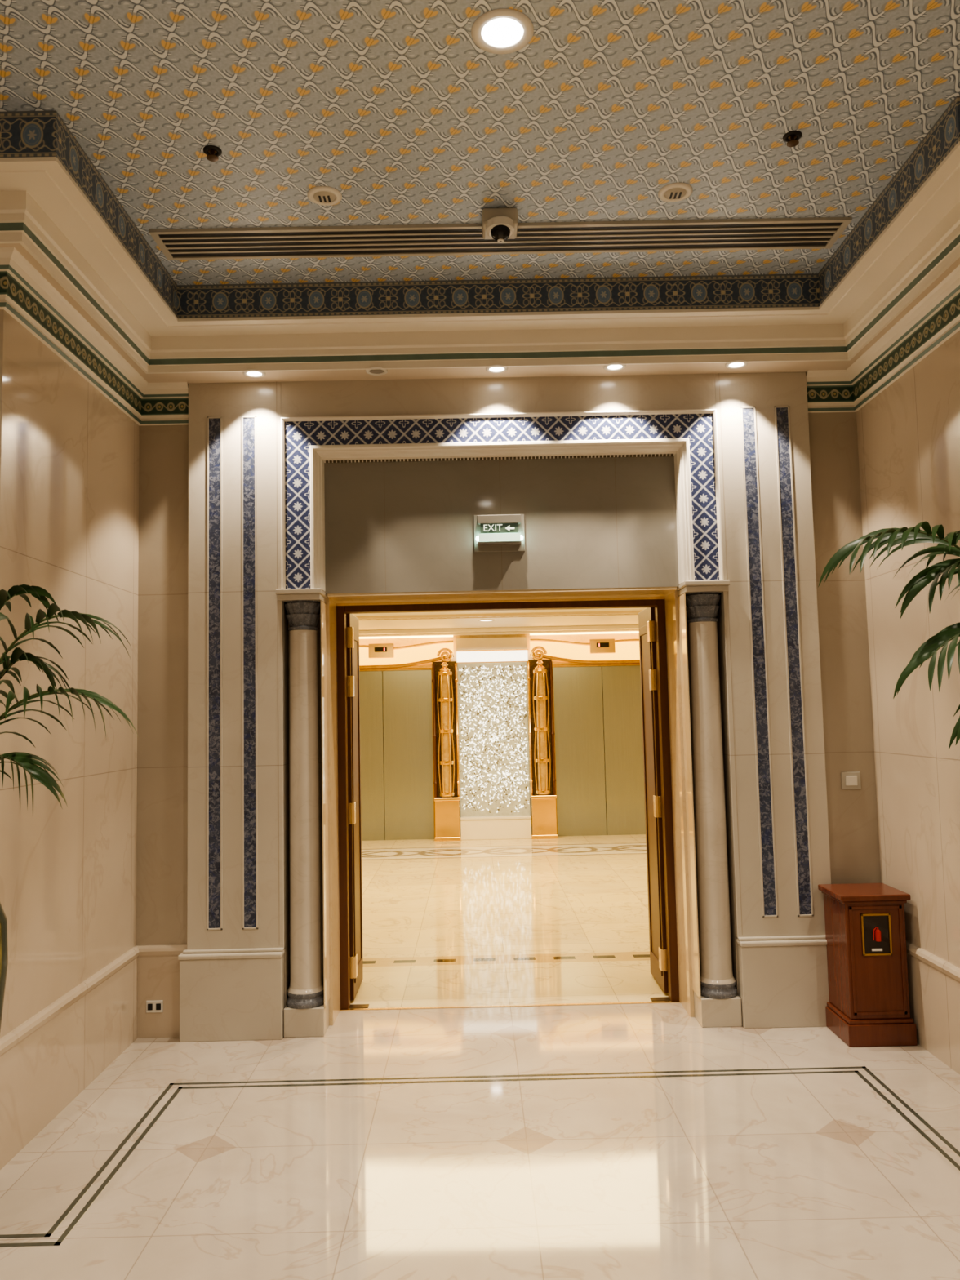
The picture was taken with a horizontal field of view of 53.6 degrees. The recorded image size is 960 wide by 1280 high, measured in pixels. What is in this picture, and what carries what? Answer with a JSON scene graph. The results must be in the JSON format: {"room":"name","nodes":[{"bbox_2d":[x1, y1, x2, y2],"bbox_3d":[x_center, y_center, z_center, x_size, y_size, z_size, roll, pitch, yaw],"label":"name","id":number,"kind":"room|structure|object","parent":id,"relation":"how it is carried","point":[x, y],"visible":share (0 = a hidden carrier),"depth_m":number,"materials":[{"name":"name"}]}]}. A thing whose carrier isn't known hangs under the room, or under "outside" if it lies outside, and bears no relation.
{"room":"hotel lobby","nodes":[
{"label":"hotel lobby","id":0,"kind":"room"},
{"bbox_2d":[0,902,8,1031],"bbox_3d":[-1.684,1.262,2.885,0.440,1.200,0.440,-1,-4,0],"label":"vase","id":1,"kind":"object","parent":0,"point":[3,920],"depth_m":2.94,"materials":[{"name":"green ceramic"}]},
{"bbox_2d":[0,309,139,1038],"bbox_3d":[-1.934,0.122,4.451,0.300,3.724,1.910,-1,-4,0],"label":"wall","id":2,"kind":"structure","parent":0,"point":[69,455],"depth_m":4.08,"materials":[{"name":"beige stone"}]},
{"bbox_2d":[0,95,959,386],"bbox_3d":[0.113,-1.844,1.431,7.460,0.357,7.402,-1,-4,0],"label":"trim","id":3,"kind":"structure","parent":2,"relation":"attached to","point":[57,210],"depth_m":4.66,"materials":[{"name":"white paint"}]},
{"bbox_2d":[242,368,265,377],"bbox_3d":[-1.163,-1.372,4.892,0.115,0.008,0.115,-1,-4,0],"label":"recessed light","id":4,"kind":"object","parent":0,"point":[255,373],"visible":1,"depth_m":4.89,"materials":[{"name":"white glass"}]},
{"bbox_2d":[0,1002,959,1279],"bbox_3d":[0.187,1.709,1.397,7.200,0.001,7.620,-1,-4,0],"label":"floor","id":5,"kind":"structure","parent":0,"point":[801,1176],"depth_m":3.43,"materials":[{"name":"beige stone"}]},
{"bbox_2d":[0,584,138,1031],"bbox_3d":[-1.719,0.790,2.909,1.213,2.145,0.868,1,-5,-25],"label":"potted palm","id":6,"kind":"object","parent":5,"relation":"on","point":[26,761],"visible":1,"depth_m":2.96,"materials":[{"name":"green plant"}]},
{"bbox_2d":[283,1000,328,1037],"bbox_3d":[-0.885,1.928,4.849,0.202,0.140,0.170,-1,-4,0],"label":"plinth","id":7,"kind":"object","parent":5,"relation":"on","point":[310,1022],"visible":0.88,"depth_m":4.76,"materials":[{"name":"beige stone"}]},
{"bbox_2d":[285,984,324,1008],"bbox_3d":[-0.891,1.814,4.861,0.200,0.090,0.200,-1,-4,0],"label":"base","id":8,"kind":"object","parent":7,"relation":"on","point":[313,997],"visible":0.89,"depth_m":4.78,"materials":[{"name":"grey stone"}]},
{"bbox_2d":[288,630,322,990],"bbox_3d":[-0.912,0.864,4.934,0.166,1.835,0.166,-1,-4,0],"label":"shaft","id":9,"kind":"object","parent":8,"relation":"on","point":[305,962],"visible":1,"depth_m":4.87,"materials":[{"name":"beige stone"}]},
{"bbox_2d":[284,600,320,631],"bbox_3d":[-0.933,-0.123,5.010,0.192,0.155,0.192,-1,-4,0],"label":"capital","id":10,"kind":"object","parent":9,"relation":"on","point":[302,615],"visible":0.91,"depth_m":4.94,"materials":[{"name":"grey stone"}]},
{"bbox_2d":[277,593,325,603],"bbox_3d":[-0.939,-0.216,5.004,0.222,0.030,0.190,-1,-4,0],"label":"abacus","id":11,"kind":"object","parent":10,"relation":"on","point":[315,597],"visible":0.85,"depth_m":4.91,"materials":[{"name":"beige stone"}]},
{"bbox_2d":[275,588,327,597],"bbox_3d":[-0.939,-0.244,5.002,0.238,0.027,0.200,-1,-4,0],"label":"abacus","id":12,"kind":"object","parent":11,"relation":"on","point":[287,591],"depth_m":4.90,"materials":[{"name":"beige stone"}]},
{"bbox_2d":[0,1066,959,1246],"bbox_3d":[0.175,1.876,3.563,6.417,0.001,1.282,-1,-4,0],"label":"inlay","id":13,"kind":"object","parent":5,"relation":"on","point":[953,1162],"visible":1,"depth_m":4.07,"materials":[{"name":"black stone"}]},
{"bbox_2d":[339,1000,680,1010],"bbox_3d":[0.165,2.000,5.190,1.860,0.004,0.020,-1,-4,0],"label":"threshold","id":14,"kind":"object","parent":5,"relation":"on","point":[665,1002],"visible":1,"depth_m":5.18,"materials":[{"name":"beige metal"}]},
{"bbox_2d":[693,991,742,1027],"bbox_3d":[1.217,1.884,4.864,0.202,0.140,0.170,-1,-4,0],"label":"plinth","id":15,"kind":"object","parent":5,"relation":"on","point":[708,1012],"visible":0.87,"depth_m":4.78,"materials":[{"name":"beige stone"}]},
{"bbox_2d":[700,975,737,999],"bbox_3d":[1.218,1.770,4.876,0.200,0.090,0.200,-1,-4,0],"label":"base","id":16,"kind":"object","parent":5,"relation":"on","point":[710,988],"visible":0.77,"depth_m":4.80,"materials":[{"name":"grey stone"}]},
{"bbox_2d":[688,621,733,980],"bbox_3d":[1.198,0.820,4.949,0.166,1.835,0.166,-1,-4,0],"label":"shaft","id":17,"kind":"object","parent":16,"relation":"on","point":[714,920],"visible":0.99,"depth_m":4.89,"materials":[{"name":"beige stone"}]},
{"bbox_2d":[685,591,720,623],"bbox_3d":[1.177,-0.167,5.026,0.192,0.155,0.192,-1,-4,0],"label":"capital","id":18,"kind":"object","parent":17,"relation":"on","point":[701,606],"visible":0.89,"depth_m":4.96,"materials":[{"name":"grey stone"}]},
{"bbox_2d":[678,585,728,595],"bbox_3d":[1.179,-0.260,5.020,0.222,0.030,0.190,-1,-4,0],"label":"abacus","id":19,"kind":"object","parent":18,"relation":"on","point":[720,588],"visible":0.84,"depth_m":4.93,"materials":[{"name":"beige stone"}]},
{"bbox_2d":[676,579,730,591],"bbox_3d":[1.178,-0.289,5.017,0.238,0.027,0.200,-1,-4,0],"label":"abacus","id":20,"kind":"object","parent":19,"relation":"on","point":[726,582],"depth_m":4.92,"materials":[{"name":"beige stone"}]},
{"bbox_2d":[817,883,917,1047],"bbox_3d":[1.885,1.571,4.630,0.332,0.700,0.312,-1,-4,0],"label":"pedestal","id":21,"kind":"object","parent":5,"relation":"on","point":[868,1004],"visible":1,"depth_m":4.51,"materials":[{"name":"brown wood"}]},
{"bbox_2d":[817,521,959,749],"bbox_3d":[1.874,0.689,2.824,1.490,2.182,0.907,-1,-4,0],"label":"potted palm","id":22,"kind":"object","parent":5,"relation":"on","point":[891,536],"visible":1,"depth_m":2.99,"materials":[{"name":"green plant"}]},
{"bbox_2d":[0,0,959,284],"bbox_3d":[0.107,-2.000,1.723,7.200,0.001,7.700,-1,-4,0],"label":"ceiling","id":23,"kind":"structure","parent":0,"point":[394,107],"depth_m":3.35,"materials":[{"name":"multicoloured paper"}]},
{"bbox_2d":[203,145,222,161],"bbox_3d":[-1.003,-1.819,3.558,0.068,0.032,0.068,-1,-4,0],"label":"sprinkler","id":24,"kind":"object","parent":23,"relation":"attached to","point":[212,152],"visible":1,"depth_m":3.55,"materials":[{"name":"brown metal"}]},
{"bbox_2d":[306,186,342,205],"bbox_3d":[-0.635,-1.809,3.881,0.140,0.017,0.140,-1,-4,0],"label":"air vent","id":25,"kind":"object","parent":23,"relation":"attached to","point":[320,195],"visible":1,"depth_m":3.86,"materials":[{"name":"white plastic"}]},
{"bbox_2d":[318,195,330,202],"bbox_3d":[-0.635,-1.804,3.880,0.044,0.007,0.044,-1,-4,0],"label":"grille","id":26,"kind":"object","parent":25,"relation":"attached to","point":[321,198],"depth_m":3.88,"materials":[{"name":"metal"}]},
{"bbox_2d":[482,207,518,243],"bbox_3d":[0.086,-1.747,4.044,0.150,0.146,0.172,-1,-4,0],"label":"security camera","id":27,"kind":"object","parent":23,"relation":"attached to","point":[499,224],"visible":1,"depth_m":3.99,"materials":[{"name":"beige plastic"}]},
{"bbox_2d":[149,217,852,260],"bbox_3d":[0.093,-1.797,4.257,3.060,0.014,0.255,-1,-4,0],"label":"ceiling vent","id":28,"kind":"object","parent":23,"relation":"in","point":[818,233],"visible":0.85,"depth_m":4.25,"materials":[{"name":"beige metal"}]},
{"bbox_2d":[471,8,533,53],"bbox_3d":[0.070,-1.899,2.969,0.196,0.008,0.196,-1,-4,0],"label":"recessed light","id":29,"kind":"object","parent":23,"relation":"in","point":[502,30],"visible":1,"depth_m":2.96,"materials":[{"name":"white plastic"}]},
{"bbox_2d":[657,182,693,202],"bbox_3d":[0.805,-1.838,3.911,0.140,0.017,0.140,-1,-4,0],"label":"vent","id":30,"kind":"object","parent":23,"relation":"attached to","point":[674,192],"visible":1,"depth_m":3.90,"materials":[{"name":"beige plastic"}]},
{"bbox_2d":[669,191,681,199],"bbox_3d":[0.805,-1.833,3.911,0.044,0.007,0.044,-1,-4,0],"label":"grille","id":31,"kind":"object","parent":30,"relation":"attached to","point":[673,195],"depth_m":3.91,"materials":[{"name":"metal"}]},
{"bbox_2d":[782,130,801,146],"bbox_3d":[1.167,-1.866,3.544,0.068,0.032,0.068,-1,-4,0],"label":"sprinkler","id":32,"kind":"object","parent":23,"relation":"attached to","point":[791,138],"visible":1,"depth_m":3.54,"materials":[{"name":"brown metal"}]},
{"bbox_2d":[280,373,715,417],"bbox_3d":[0.098,-1.284,5.088,2.300,0.208,0.120,-1,-4,0],"label":"wall","id":33,"kind":"structure","parent":0,"point":[674,391],"depth_m":5.03,"materials":[{"name":"beige paint"}]},
{"bbox_2d":[359,632,639,839],"bbox_3d":[0.095,1.185,12.460,7.200,2.750,0.200,-1,-4,0],"label":"wall","id":34,"kind":"structure","parent":0,"point":[398,642],"depth_m":12.45,"materials":[{"name":"beige paint"}]},
{"bbox_2d":[359,671,384,840],"bbox_3d":[-1.569,1.494,12.296,0.637,2.180,0.040,-1,-4,0],"label":"leaf","id":35,"kind":"object","parent":34,"relation":"attached to","point":[371,682],"visible":0.44,"depth_m":12.28,"materials":[{"name":"beige metal"}]},
{"bbox_2d":[359,667,435,837],"bbox_3d":[-1.250,1.476,12.284,1.315,2.200,0.070,-1,-4,0],"label":"door frame","id":36,"kind":"structure","parent":34,"relation":"attached to","point":[424,668],"depth_m":12.33,"materials":[{"name":"gold metal"}]},
{"bbox_2d":[359,640,453,669],"bbox_3d":[-1.153,0.194,12.329,1.626,0.360,0.098,-1,-4,0],"label":"pediment","id":37,"kind":"object","parent":36,"relation":"on","point":[371,655],"visible":0.87,"depth_m":12.35,"materials":[{"name":"beige"}]},
{"bbox_2d":[359,635,453,638],"bbox_3d":[-0.951,-0.047,12.245,1.201,0.018,0.234,-1,-4,0],"label":"strip light","id":38,"kind":"object","parent":34,"relation":"attached to","point":[444,635],"depth_m":12.34,"materials":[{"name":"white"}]},
{"bbox_2d":[382,669,434,839],"bbox_3d":[-0.926,1.481,12.300,0.637,2.180,0.040,-1,-4,0],"label":"wall panel","id":39,"kind":"object","parent":34,"relation":"attached to","point":[408,762],"visible":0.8,"depth_m":12.28,"materials":[{"name":"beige metal"}]},
{"bbox_2d":[359,624,639,637],"bbox_3d":[0.069,-0.112,12.354,7.200,0.080,0.210,-1,-4,0],"label":"trim","id":40,"kind":"structure","parent":34,"relation":"attached to","point":[623,628],"depth_m":12.26,"materials":[{"name":"white paint"}]},
{"bbox_2d":[552,666,606,836],"bbox_3d":[1.290,1.435,12.317,0.637,2.180,0.040,-1,-4,0],"label":"wall panel","id":41,"kind":"object","parent":34,"relation":"attached to","point":[580,788],"visible":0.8,"depth_m":12.30,"materials":[{"name":"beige metal"}]},
{"bbox_2d":[529,631,639,635],"bbox_3d":[1.347,-0.095,12.261,1.410,0.018,0.234,-1,-4,0],"label":"strip light","id":42,"kind":"object","parent":34,"relation":"attached to","point":[530,634],"depth_m":12.36,"materials":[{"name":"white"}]},
{"bbox_2d":[552,663,639,833],"bbox_3d":[1.614,1.417,12.305,1.315,2.200,0.070,-1,-4,0],"label":"door frame","id":43,"kind":"structure","parent":34,"relation":"attached to","point":[617,664],"depth_m":12.35,"materials":[{"name":"gold metal"}]},
{"bbox_2d":[529,638,639,665],"bbox_3d":[1.463,0.139,12.349,1.626,0.360,0.098,-1,-4,0],"label":"pediment","id":44,"kind":"object","parent":43,"relation":"on","point":[606,651],"visible":0.88,"depth_m":12.38,"materials":[{"name":"beige"}]},
{"bbox_2d":[601,665,645,835],"bbox_3d":[1.933,1.421,12.321,0.637,2.180,0.040,-1,-4,0],"label":"wall panel","id":45,"kind":"object","parent":34,"relation":"attached to","point":[621,684],"visible":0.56,"depth_m":12.30,"materials":[{"name":"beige metal"}]},
{"bbox_2d":[352,607,647,630],"bbox_3d":[0.087,-0.439,9.024,7.200,0.060,7.100,-1,-4,0],"label":"ceiling","id":46,"kind":"structure","parent":0,"point":[633,619],"depth_m":11.44,"materials":[{"name":"white paint"}]},
{"bbox_2d":[477,619,494,621],"bbox_3d":[0.075,-0.232,11.265,0.207,0.008,0.207,-1,-4,0],"label":"recessed light","id":47,"kind":"object","parent":46,"relation":"in","point":[478,620],"visible":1,"depth_m":11.23,"materials":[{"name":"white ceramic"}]},
{"bbox_2d":[355,610,641,620],"bbox_3d":[0.079,-0.270,10.626,6.800,0.030,0.200,-1,-4,0],"label":"trim","id":48,"kind":"structure","parent":46,"relation":"attached to","point":[613,612],"depth_m":10.54,"materials":[{"name":"beige paint"}]},
{"bbox_2d":[136,412,880,1012],"bbox_3d":[0.127,0.133,5.169,3.830,3.724,0.400,-1,-4,0],"label":"wall","id":49,"kind":"structure","parent":0,"point":[162,824],"depth_m":4.97,"materials":[{"name":"beige stone"}]},
{"bbox_2d":[0,944,186,1169],"bbox_3d":[-2.453,1.744,4.083,1.960,0.455,1.488,-1,-4,0],"label":"wainscoting","id":50,"kind":"structure","parent":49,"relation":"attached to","point":[47,1060],"depth_m":4.10,"materials":[{"name":"beige stone"}]},
{"bbox_2d":[0,247,188,426],"bbox_3d":[-2.517,-1.289,4.296,1.960,0.208,1.530,-1,-4,0],"label":"trim","id":51,"kind":"structure","parent":49,"relation":"attached to","point":[26,295],"depth_m":4.25,"materials":[{"name":"white paint"}]},
{"bbox_2d":[146,1000,163,1013],"bbox_3d":[-1.648,1.856,4.806,0.085,0.060,0.011,-1,-4,0],"label":"wall outlet","id":52,"kind":"object","parent":49,"relation":"attached to","point":[154,1006],"visible":1,"depth_m":4.80,"materials":[{"name":"white plastic"}]},
{"bbox_2d":[177,382,285,1041],"bbox_3d":[-1.279,0.318,4.896,0.522,3.373,0.100,-1,-4,0],"label":"pilaster","id":53,"kind":"object","parent":49,"relation":"attached to","point":[232,965],"visible":0.99,"depth_m":4.89,"materials":[{"name":"beige stone"}]},
{"bbox_2d":[365,366,387,375],"bbox_3d":[-0.533,-1.385,4.896,0.115,0.008,0.115,-1,-4,0],"label":"recessed light","id":54,"kind":"object","parent":49,"relation":"attached to","point":[381,371],"visible":1,"depth_m":4.90,"materials":[{"name":"beige metal"}]},
{"bbox_2d":[485,364,507,373],"bbox_3d":[0.087,-1.398,4.901,0.115,0.008,0.115,-1,-4,0],"label":"recessed light","id":55,"kind":"object","parent":49,"relation":"attached to","point":[492,369],"visible":1,"depth_m":4.90,"materials":[{"name":"white glass"}]},
{"bbox_2d":[322,451,675,462],"bbox_3d":[0.104,-0.977,5.084,1.880,0.011,0.080,-1,-4,0],"label":"fillet","id":56,"kind":"object","parent":49,"relation":"attached to","point":[671,452],"visible":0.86,"depth_m":5.05,"materials":[{"name":"white paint"}]},
{"bbox_2d":[325,453,673,463],"bbox_3d":[0.105,-0.967,5.061,1.852,0.012,0.016,-1,-4,0],"label":"beads","id":57,"kind":"object","parent":56,"relation":"attached to","point":[646,455],"visible":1,"depth_m":5.06,"materials":[{"name":"brown metal"}]},
{"bbox_2d":[336,596,665,605],"bbox_3d":[0.118,-0.218,5.372,1.860,0.013,0.010,-1,-4,0],"label":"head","id":58,"kind":"object","parent":49,"relation":"attached to","point":[646,597],"visible":1,"depth_m":5.37},
{"bbox_2d":[324,456,679,594],"bbox_3d":[0.111,-0.626,5.086,1.910,0.725,0.022,-1,-4,0],"label":"transom panel","id":59,"kind":"object","parent":49,"relation":"attached to","point":[392,526],"visible":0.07,"depth_m":5.07,"materials":[{"name":"grey stone"}]},
{"bbox_2d":[473,514,524,552],"bbox_3d":[0.103,-0.571,5.043,0.270,0.200,0.056,-1,-4,0],"label":"exit sign","id":60,"kind":"object","parent":59,"relation":"attached to","point":[495,532],"visible":1,"depth_m":5.02,"materials":[{"name":"white plastic"}]},
{"bbox_2d":[478,533,520,541],"bbox_3d":[0.104,-0.543,5.018,0.220,0.040,0.010,-1,-4,0],"label":"diffuser","id":61,"kind":"object","parent":60,"relation":"attached to","point":[482,536],"depth_m":5.01,"materials":[{"name":"white plastic"}]},
{"bbox_2d":[309,438,694,591],"bbox_3d":[0.111,-0.660,5.027,2.000,0.761,0.146,-1,-4,0],"label":"trim","id":62,"kind":"structure","parent":49,"relation":"attached to","point":[681,446],"depth_m":4.99,"materials":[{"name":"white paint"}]},
{"bbox_2d":[280,408,724,589],"bbox_3d":[0.110,-0.740,4.980,2.300,0.913,0.032,-1,-4,0],"label":"trim","id":63,"kind":"structure","parent":49,"relation":"attached to","point":[713,411],"depth_m":5.00,"materials":[{"name":"white paint"}]},
{"bbox_2d":[336,599,679,1008],"bbox_3d":[0.140,0.910,5.553,1.910,2.235,0.525,-1,-4,0],"label":"door","id":64,"kind":"structure","parent":49,"relation":"in","point":[659,605],"depth_m":5.38,"materials":[{"name":"brown wood"}]},
{"bbox_2d":[346,626,349,648],"bbox_3d":[-0.761,-0.015,5.448,0.020,0.120,0.020,-1,-4,0],"label":"brass plate","id":65,"kind":"object","parent":64,"relation":"attached to","point":[347,628],"depth_m":5.44,"materials":[{"name":"gold metal"}]},
{"bbox_2d":[346,675,349,697],"bbox_3d":[-0.755,0.264,5.427,0.020,0.120,0.020,-1,-4,0],"label":"brass plate","id":66,"kind":"object","parent":64,"relation":"attached to","point":[348,677],"depth_m":5.42,"materials":[{"name":"gold metal"}]},
{"bbox_2d":[348,802,351,824],"bbox_3d":[-0.739,0.982,5.371,0.020,0.120,0.020,-1,-4,0],"label":"brass plate","id":67,"kind":"object","parent":64,"relation":"attached to","point":[349,803],"depth_m":5.36,"materials":[{"name":"gold metal"}]},
{"bbox_2d":[350,955,352,978],"bbox_3d":[-0.721,1.829,5.306,0.020,0.120,0.020,-1,-4,0],"label":"brass plate","id":68,"kind":"object","parent":64,"relation":"attached to","point":[351,957],"depth_m":5.30,"materials":[{"name":"gold metal"}]},
{"bbox_2d":[349,675,354,697],"bbox_3d":[-0.735,0.266,5.452,0.020,0.120,0.065,-1,-4,0],"label":"brass hinge","id":69,"kind":"object","parent":64,"relation":"attached to","point":[351,677],"visible":1,"depth_m":5.42,"materials":[{"name":"gold metal"}]},
{"bbox_2d":[349,626,354,648],"bbox_3d":[-0.741,-0.013,5.474,0.020,0.120,0.065,-1,-4,0],"label":"brass hinge","id":70,"kind":"object","parent":64,"relation":"attached to","point":[351,628],"visible":1,"depth_m":5.44,"materials":[{"name":"gold metal"}]},
{"bbox_2d":[351,801,355,824],"bbox_3d":[-0.720,0.984,5.397,0.020,0.120,0.065,-1,-4,0],"label":"brass hinge","id":71,"kind":"object","parent":64,"relation":"attached to","point":[353,803],"visible":1,"depth_m":5.37,"materials":[{"name":"gold metal"}]},
{"bbox_2d":[352,953,357,978],"bbox_3d":[-0.701,1.831,5.332,0.020,0.120,0.065,-1,-4,0],"label":"brass hinge","id":72,"kind":"object","parent":64,"relation":"attached to","point":[355,956],"visible":1,"depth_m":5.30,"materials":[{"name":"gold metal"}]},
{"bbox_2d":[647,620,653,642],"bbox_3d":[0.983,-0.049,5.486,0.020,0.120,0.065,-1,-4,0],"label":"brass hinge","id":73,"kind":"object","parent":64,"relation":"attached to","point":[650,631],"visible":1,"depth_m":5.46,"materials":[{"name":"gold metal"}]},
{"bbox_2d":[648,669,654,690],"bbox_3d":[0.989,0.230,5.465,0.020,0.120,0.065,-1,-4,0],"label":"brass hinge","id":74,"kind":"object","parent":64,"relation":"attached to","point":[651,677],"visible":1,"depth_m":5.43,"materials":[{"name":"gold metal"}]},
{"bbox_2d":[652,620,655,641],"bbox_3d":[1.003,-0.051,5.461,0.020,0.120,0.020,-1,-4,0],"label":"brass plate","id":75,"kind":"object","parent":64,"relation":"attached to","point":[653,621],"depth_m":5.45,"materials":[{"name":"gold metal"}]},
{"bbox_2d":[653,669,657,690],"bbox_3d":[1.009,0.228,5.440,0.020,0.120,0.020,-1,-4,0],"label":"brass plate","id":76,"kind":"object","parent":64,"relation":"attached to","point":[655,670],"depth_m":5.43,"materials":[{"name":"gold metal"}]},
{"bbox_2d":[653,795,659,817],"bbox_3d":[1.004,0.948,5.409,0.020,0.120,0.065,-1,-4,0],"label":"brass hinge","id":77,"kind":"object","parent":64,"relation":"attached to","point":[655,798],"visible":1,"depth_m":5.38,"materials":[{"name":"gold metal"}]},
{"bbox_2d":[658,795,662,817],"bbox_3d":[1.024,0.945,5.384,0.020,0.120,0.020,-1,-4,0],"label":"brass plate","id":78,"kind":"object","parent":64,"relation":"attached to","point":[660,797],"depth_m":5.38,"materials":[{"name":"gold metal"}]},
{"bbox_2d":[658,946,664,971],"bbox_3d":[1.022,1.795,5.344,0.020,0.120,0.065,-1,-4,0],"label":"brass hinge","id":79,"kind":"object","parent":64,"relation":"attached to","point":[661,953],"visible":1,"depth_m":5.32,"materials":[{"name":"gold metal"}]},
{"bbox_2d":[663,948,667,971],"bbox_3d":[1.042,1.793,5.319,0.020,0.120,0.020,-1,-4,0],"label":"brass plate","id":80,"kind":"object","parent":64,"relation":"attached to","point":[664,949],"depth_m":5.31,"materials":[{"name":"gold metal"}]},
{"bbox_2d":[320,586,701,1025],"bbox_3d":[0.142,0.865,5.077,1.902,2.250,0.430,-1,-4,0],"label":"trim","id":81,"kind":"structure","parent":49,"relation":"attached to","point":[686,913],"depth_m":5.06,"materials":[{"name":"gold metal"}]},
{"bbox_2d":[603,362,626,370],"bbox_3d":[0.697,-1.411,4.905,0.115,0.008,0.115,-1,-4,0],"label":"recessed light","id":82,"kind":"object","parent":49,"relation":"attached to","point":[613,366],"visible":1,"depth_m":4.91,"materials":[{"name":"white glass"}]},
{"bbox_2d":[724,360,747,368],"bbox_3d":[1.326,-1.424,4.910,0.115,0.008,0.115,-1,-4,0],"label":"recessed light","id":83,"kind":"object","parent":49,"relation":"attached to","point":[735,364],"visible":1,"depth_m":4.91,"materials":[{"name":"white glass"}]},
{"bbox_2d":[714,372,831,1028],"bbox_3d":[1.542,0.260,4.917,0.522,3.373,0.100,-1,-4,0],"label":"pilaster","id":84,"kind":"object","parent":49,"relation":"attached to","point":[777,773],"visible":0.89,"depth_m":4.91,"materials":[{"name":"beige stone"}]},
{"bbox_2d":[840,771,861,789],"bbox_3d":[1.926,0.730,4.925,0.100,0.090,0.014,-1,-4,0],"label":"switch plate","id":85,"kind":"object","parent":49,"relation":"attached to","point":[850,780],"visible":1,"depth_m":4.92,"materials":[{"name":"white plastic"}]},
{"bbox_2d":[806,264,959,413],"bbox_3d":[2.721,-1.398,4.334,1.960,0.208,1.530,-1,-4,0],"label":"trim","id":86,"kind":"structure","parent":49,"relation":"attached to","point":[935,318],"depth_m":4.57,"materials":[{"name":"white paint"}]},
{"bbox_2d":[906,940,959,1074],"bbox_3d":[2.786,1.635,4.121,1.960,0.455,1.488,-1,-4,0],"label":"wainscoting","id":87,"kind":"structure","parent":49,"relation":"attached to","point":[934,982],"depth_m":4.30,"materials":[{"name":"beige stone"}]},
{"bbox_2d":[350,834,668,1008],"bbox_3d":[0.145,2.279,8.775,7.200,0.001,7.180,-1,-4,0],"label":"floor","id":88,"kind":"structure","parent":0,"point":[563,919],"depth_m":7.25,"materials":[{"name":"beige stone"}]},
{"bbox_2d":[348,1004,368,1008],"bbox_3d":[-0.667,2.021,5.233,0.105,0.005,0.073,-1,-4,0],"label":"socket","id":89,"kind":"object","parent":88,"relation":"on","point":[366,1006],"depth_m":5.24,"materials":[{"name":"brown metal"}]},
{"bbox_2d":[431,661,460,841],"bbox_3d":[-0.433,1.412,12.198,0.350,2.280,0.260,-1,-4,0],"label":"pilaster","id":90,"kind":"object","parent":88,"relation":"on","point":[445,680],"visible":0.98,"depth_m":12.15,"materials":[{"name":"gold wood"}]},
{"bbox_2d":[455,636,531,839],"bbox_3d":[0.178,1.252,12.239,0.940,2.580,0.210,-1,-4,0],"label":"wall panel","id":91,"kind":"object","parent":88,"relation":"on","point":[494,743],"visible":1,"depth_m":12.28,"materials":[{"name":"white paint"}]},
{"bbox_2d":[526,659,558,839],"bbox_3d":[0.797,1.387,12.207,0.350,2.280,0.260,-1,-4,0],"label":"pilaster","id":92,"kind":"object","parent":88,"relation":"on","point":[540,678],"visible":1,"depth_m":12.17,"materials":[{"name":"gold wood"}]},
{"bbox_2d":[649,996,671,1001],"bbox_3d":[0.996,1.987,5.245,0.107,0.005,0.073,-1,-4,0],"label":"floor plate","id":93,"kind":"object","parent":88,"relation":"on","point":[664,998],"depth_m":5.24,"materials":[{"name":"brown metal"}]},
{"bbox_2d":[856,330,959,968],"bbox_3d":[2.195,0.036,4.481,0.300,3.724,1.910,-1,-4,0],"label":"wall","id":94,"kind":"structure","parent":0,"point":[908,434],"depth_m":4.45,"materials":[{"name":"beige stone"}]},
{"bbox_3d":[-0.948,-0.706,5.059,0.185,0.903,0.156,-1,-4,0],"label":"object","id":95,"kind":"object","parent":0,"visible":0},
{"bbox_2d":[284,413,719,588],"bbox_3d":[0.110,-0.730,4.986,2.264,0.893,0.010,-1,-4,0],"label":"mosaic band","id":96,"kind":"object","parent":95,"relation":"attached to","point":[698,428],"visible":1,"depth_m":5.01,"materials":[{"name":"blue tile"}]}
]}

